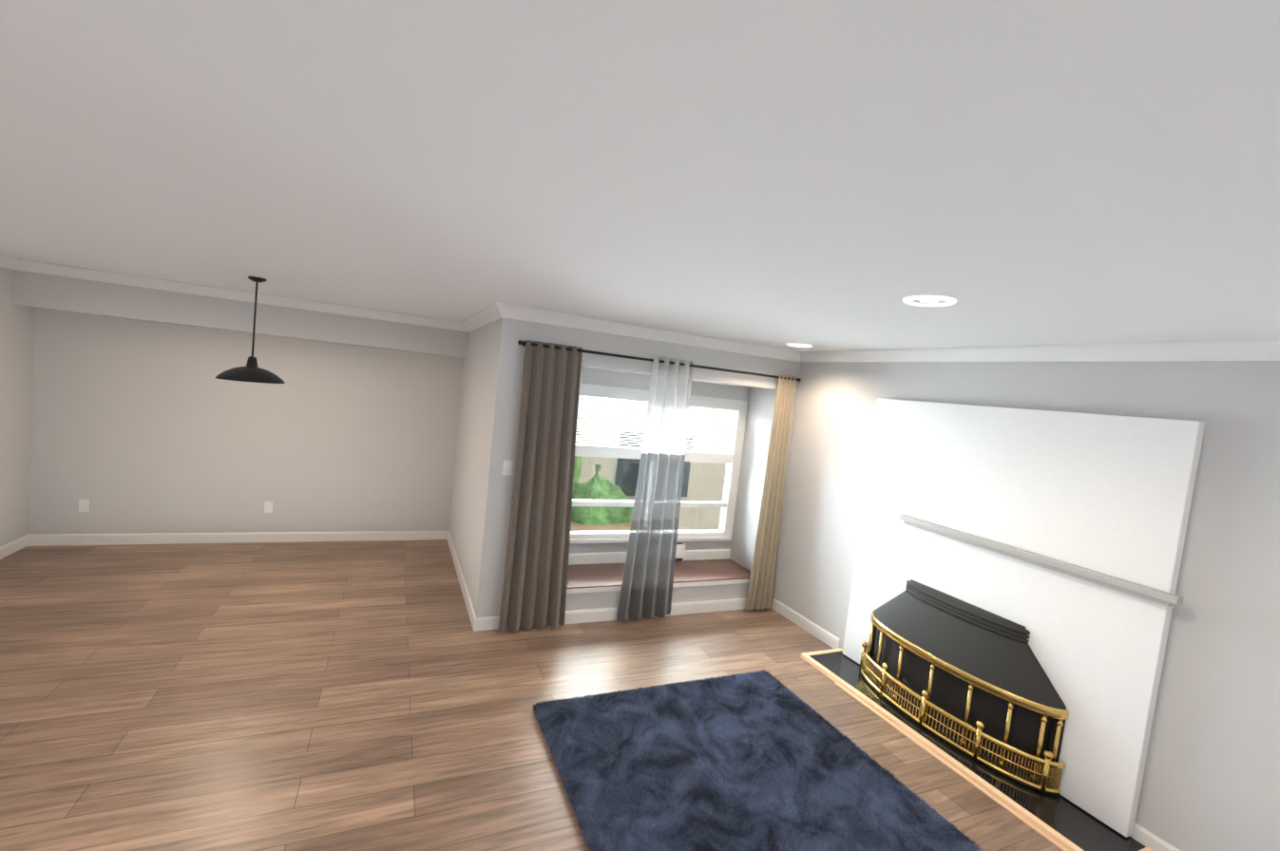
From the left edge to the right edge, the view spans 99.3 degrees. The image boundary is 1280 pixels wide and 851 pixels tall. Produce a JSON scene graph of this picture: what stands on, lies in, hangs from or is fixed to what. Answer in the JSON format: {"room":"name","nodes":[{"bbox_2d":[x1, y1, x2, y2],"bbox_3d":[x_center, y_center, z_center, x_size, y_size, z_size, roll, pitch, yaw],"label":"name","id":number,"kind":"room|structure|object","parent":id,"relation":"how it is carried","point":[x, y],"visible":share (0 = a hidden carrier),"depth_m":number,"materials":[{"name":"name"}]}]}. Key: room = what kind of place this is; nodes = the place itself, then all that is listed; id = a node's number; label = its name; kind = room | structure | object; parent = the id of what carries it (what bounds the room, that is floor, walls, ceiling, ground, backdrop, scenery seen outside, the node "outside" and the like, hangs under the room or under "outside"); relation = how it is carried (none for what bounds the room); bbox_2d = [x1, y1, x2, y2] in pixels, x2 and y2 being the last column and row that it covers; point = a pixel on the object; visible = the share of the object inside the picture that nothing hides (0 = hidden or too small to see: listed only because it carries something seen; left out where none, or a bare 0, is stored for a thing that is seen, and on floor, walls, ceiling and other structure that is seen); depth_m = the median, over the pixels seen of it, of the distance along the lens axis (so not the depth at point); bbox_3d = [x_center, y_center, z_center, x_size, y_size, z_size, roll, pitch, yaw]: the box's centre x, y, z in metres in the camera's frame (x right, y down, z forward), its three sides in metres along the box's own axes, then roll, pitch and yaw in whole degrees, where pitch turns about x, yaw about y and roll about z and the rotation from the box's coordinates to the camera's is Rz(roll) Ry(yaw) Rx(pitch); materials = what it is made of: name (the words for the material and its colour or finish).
{"room":"living room","nodes":[
{"label":"living room","id":0,"kind":"room"},
{"bbox_2d":[0,267,34,546],"bbox_3d":[-4.942,-0.002,2.907,0.880,2.440,3.850,4,4,-24],"label":"wall","id":1,"kind":"structure","parent":0,"point":[16,337],"depth_m":4.50,"materials":[{"name":"paint"}]},
{"bbox_2d":[0,253,22,270],"bbox_3d":[-4.249,-1.103,2.741,0.085,0.085,3.385,4,4,-24],"label":"crown molding","id":2,"kind":"structure","parent":1,"relation":"attached to","point":[6,261],"depth_m":4.26,"materials":[{"name":"white wood"}]},
{"bbox_2d":[12,269,469,534],"bbox_3d":[-3.592,-0.018,5.383,3.620,2.440,0.450,4,4,-24],"label":"wall","id":3,"kind":"structure","parent":0,"point":[143,420],"depth_m":5.24,"materials":[{"name":"paint"}]},
{"bbox_2d":[77,499,89,512],"bbox_3d":[-5.020,0.726,4.905,0.070,0.115,0.009,4,4,-24],"label":"wall outlet","id":4,"kind":"object","parent":3,"relation":"attached to","point":[84,506],"visible":1,"depth_m":4.90,"materials":[{"name":"white plastic"}]},
{"bbox_2d":[22,259,459,330],"bbox_3d":[-3.403,-1.162,5.043,3.520,0.085,0.085,4,4,-24],"label":"crown molding","id":5,"kind":"structure","parent":3,"relation":"attached to","point":[31,266],"depth_m":4.89,"materials":[{"name":"white wood"}]},
{"bbox_2d":[264,501,272,513],"bbox_3d":[-3.749,0.825,5.486,0.070,0.115,0.009,4,4,-24],"label":"wall outlet","id":6,"kind":"object","parent":3,"relation":"attached to","point":[268,506],"visible":1,"depth_m":5.48,"materials":[{"name":"white plastic"}]},
{"bbox_2d":[448,324,486,576],"bbox_3d":[-1.689,0.185,5.427,0.100,2.440,1.660,4,4,-24],"label":"wall","id":7,"kind":"structure","parent":0,"point":[472,366],"depth_m":5.32,"materials":[{"name":"paint"}]},
{"bbox_2d":[459,305,499,332],"bbox_3d":[-1.431,-0.935,4.831,0.085,0.085,1.920,4,4,-24],"label":"crown molding","id":8,"kind":"structure","parent":7,"relation":"attached to","point":[480,319],"depth_m":4.91,"materials":[{"name":"white wood"}]},
{"bbox_2d":[0,520,1062,850],"bbox_3d":[-4.629,1.355,2.254,13.500,0.100,9.570,4,4,-24],"label":"floor","id":9,"kind":"structure","parent":0,"point":[338,696],"depth_m":3.11,"materials":[{"name":"brown wood"}]},
{"bbox_2d":[565,558,750,611],"bbox_3d":[0.126,1.488,4.995,1.980,0.300,0.550,4,4,-24],"label":"platform","id":10,"kind":"object","parent":9,"relation":"on","point":[594,586],"visible":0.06,"depth_m":4.88,"materials":[{"name":"paint"}]},
{"bbox_2d":[533,668,985,850],"bbox_3d":[0.637,1.850,2.440,1.680,0.012,2.460,4,4,-24],"label":"shag rug","id":11,"kind":"object","parent":9,"relation":"on","point":[763,760],"visible":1,"depth_m":2.76,"materials":[{"name":"blue fabric"}]},
{"bbox_2d":[800,648,1153,850],"bbox_3d":[1.842,1.912,3.399,0.430,0.034,2.030,4,4,-24],"label":"hearth","id":12,"kind":"object","parent":9,"relation":"on","point":[1061,823],"visible":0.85,"depth_m":2.92,"materials":[{"name":"stone"}]},
{"bbox_2d":[859,579,1069,796],"bbox_3d":[1.897,1.498,3.426,0.243,0.794,1.348,4,4,-24],"label":"fireplace","id":13,"kind":"object","parent":12,"relation":"on","point":[973,682],"visible":1,"depth_m":3.22,"materials":[{"name":"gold metal"}]},
{"bbox_2d":[463,317,800,617],"bbox_3d":[-0.007,0.401,4.905,2.750,2.440,0.680,4,4,-24],"label":"wall","id":14,"kind":"structure","parent":0,"point":[487,426],"depth_m":4.45,"materials":[{"name":"paint"}]},
{"bbox_2d":[501,459,513,476],"bbox_3d":[-0.992,0.319,4.072,0.070,0.115,0.014,4,4,-24],"label":"light switch","id":15,"kind":"object","parent":14,"relation":"attached to","point":[506,468],"visible":1,"depth_m":4.07,"materials":[{"name":"white plastic"}]},
{"bbox_2d":[577,373,581,411],"bbox_3d":[-0.651,0.416,4.538,0.035,1.720,0.515,4,4,-24],"label":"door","id":16,"kind":"structure","parent":14,"relation":"in","point":[580,389],"depth_m":4.30,"materials":[{"name":"white"}]},
{"bbox_2d":[0,531,1180,850],"bbox_3d":[-2.445,1.347,2.131,9.340,0.400,7.270,4,4,-24],"label":"baseboard","id":17,"kind":"structure","parent":14,"relation":"attached to","point":[1146,839],"depth_m":5.00,"materials":[{"name":"white wood"}]},
{"bbox_2d":[486,302,802,362],"bbox_3d":[0.196,-0.734,4.445,2.745,0.085,0.085,4,4,-24],"label":"crown molding","id":18,"kind":"structure","parent":14,"relation":"attached to","point":[497,310],"depth_m":4.33,"materials":[{"name":"white wood"}]},
{"bbox_2d":[569,382,747,543],"bbox_3d":[0.144,0.393,5.186,1.925,1.430,0.130,4,4,-24],"label":"window","id":19,"kind":"structure","parent":14,"relation":"in","point":[732,457],"depth_m":5.26,"materials":[{"name":"clear glass"}]},
{"bbox_2d":[517,340,801,382],"bbox_3d":[0.286,-0.514,4.506,2.606,0.043,0.093,4,4,-24],"label":"curtain rod","id":20,"kind":"object","parent":14,"relation":"attached to","point":[522,343],"visible":0.83,"depth_m":4.37,"materials":[{"name":"black metal"}]},
{"bbox_2d":[497,340,582,633],"bbox_3d":[-0.723,0.482,4.132,0.515,2.199,0.090,4,4,-24],"label":"window curtains","id":21,"kind":"object","parent":20,"relation":"hanging from","point":[535,581],"visible":0.98,"depth_m":4.12,"materials":[{"name":"fabric"}]},
{"bbox_2d":[616,355,693,622],"bbox_3d":[0.161,0.543,4.542,0.512,2.214,0.099,4,4,-24],"label":"window curtains","id":22,"kind":"object","parent":20,"relation":"hanging from","point":[646,591],"visible":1,"depth_m":4.53,"materials":[{"name":"grey fabric"}]},
{"bbox_2d":[745,374,796,611],"bbox_3d":[1.226,0.635,5.022,0.302,2.199,0.070,4,4,-24],"label":"window curtains","id":23,"kind":"object","parent":20,"relation":"hanging from","point":[761,586],"visible":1,"depth_m":5.01,"materials":[{"name":"beige fabric"}]},
{"bbox_2d":[675,542,685,561],"bbox_3d":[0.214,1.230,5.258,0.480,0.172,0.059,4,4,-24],"label":"electrical outlet","id":24,"kind":"object","parent":14,"relation":"attached to","point":[680,552],"visible":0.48,"depth_m":5.31,"materials":[{"name":"white plastic"}]},
{"bbox_2d":[0,0,1279,351],"bbox_3d":[-4.357,-1.165,2.089,13.500,0.100,9.570,4,4,-24],"label":"ceiling","id":25,"kind":"structure","parent":0,"point":[834,175],"depth_m":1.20,"materials":[{"name":"paint"}]},
{"bbox_2d":[214,276,285,383],"bbox_3d":[-2.784,-0.692,3.922,0.414,0.740,0.414,4,4,-24],"label":"pendant lamp","id":26,"kind":"object","parent":25,"relation":"hanging from","point":[251,372],"visible":1,"depth_m":3.86,"materials":[{"name":"black metal"}]},
{"bbox_2d":[786,343,812,347],"bbox_3d":[1.294,-0.651,4.421,0.201,0.010,0.201,4,4,-30],"label":"recessed light","id":27,"kind":"object","parent":25,"relation":"in","point":[796,345],"depth_m":4.40,"materials":[{"name":"white"}]},
{"bbox_2d":[902,295,956,306],"bbox_3d":[1.208,-0.519,2.271,0.201,0.010,0.201,4,4,-30],"label":"recessed light","id":28,"kind":"object","parent":25,"relation":"in","point":[929,300],"depth_m":2.26,"materials":[{"name":"white"}]},
{"bbox_2d":[773,361,1279,850],"bbox_3d":[2.340,0.766,3.205,0.150,2.440,5.750,4,4,-24],"label":"wall","id":29,"kind":"structure","parent":0,"point":[1211,779],"depth_m":2.53,"materials":[{"name":"paint"}]},
{"bbox_2d":[842,398,1205,838],"bbox_3d":[2.116,0.897,3.418,0.059,2.035,1.850,4,4,-24],"label":"fireplace surround","id":30,"kind":"object","parent":29,"relation":"attached to","point":[1111,495],"visible":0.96,"depth_m":2.96,"materials":[{"name":"white paint"}]},
{"bbox_2d":[898,514,1183,607],"bbox_3d":[2.173,0.740,3.188,0.049,0.058,1.520,4,4,-24],"label":"mantel shelf","id":31,"kind":"object","parent":30,"relation":"attached to","point":[1158,597],"visible":0.98,"depth_m":2.96,"materials":[{"name":"white wood"}]},
{"bbox_2d":[798,338,1279,362],"bbox_3d":[2.449,-0.388,2.880,0.085,0.085,4.830,4,4,-24],"label":"crown molding","id":32,"kind":"structure","parent":29,"relation":"attached to","point":[1251,350],"depth_m":2.97,"materials":[{"name":"white wood"}]},
{"label":"outside","id":33,"kind":"structure","parent":0,"visible":0},
{"bbox_3d":[-7.330,7.974,22.109,60.000,0.200,34.700,4,4,-24],"label":"ground","id":34,"kind":"structure","parent":33,"visible":0},
{"bbox_2d":[571,422,633,525],"bbox_3d":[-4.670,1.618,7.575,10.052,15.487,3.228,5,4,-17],"label":"hedge","id":35,"kind":"object","parent":34,"relation":"on","point":[609,514],"depth_m":7.84,"materials":[{"name":"green plant"}]},
{"bbox_2d":[576,399,732,530],"bbox_3d":[3.841,0.938,14.121,15.350,17.000,0.830,4,4,-24],"label":"brick building","id":36,"kind":"structure","parent":34,"relation":"on","point":[702,479],"depth_m":12.40,"materials":[{"name":"beige brick"}]}
]}

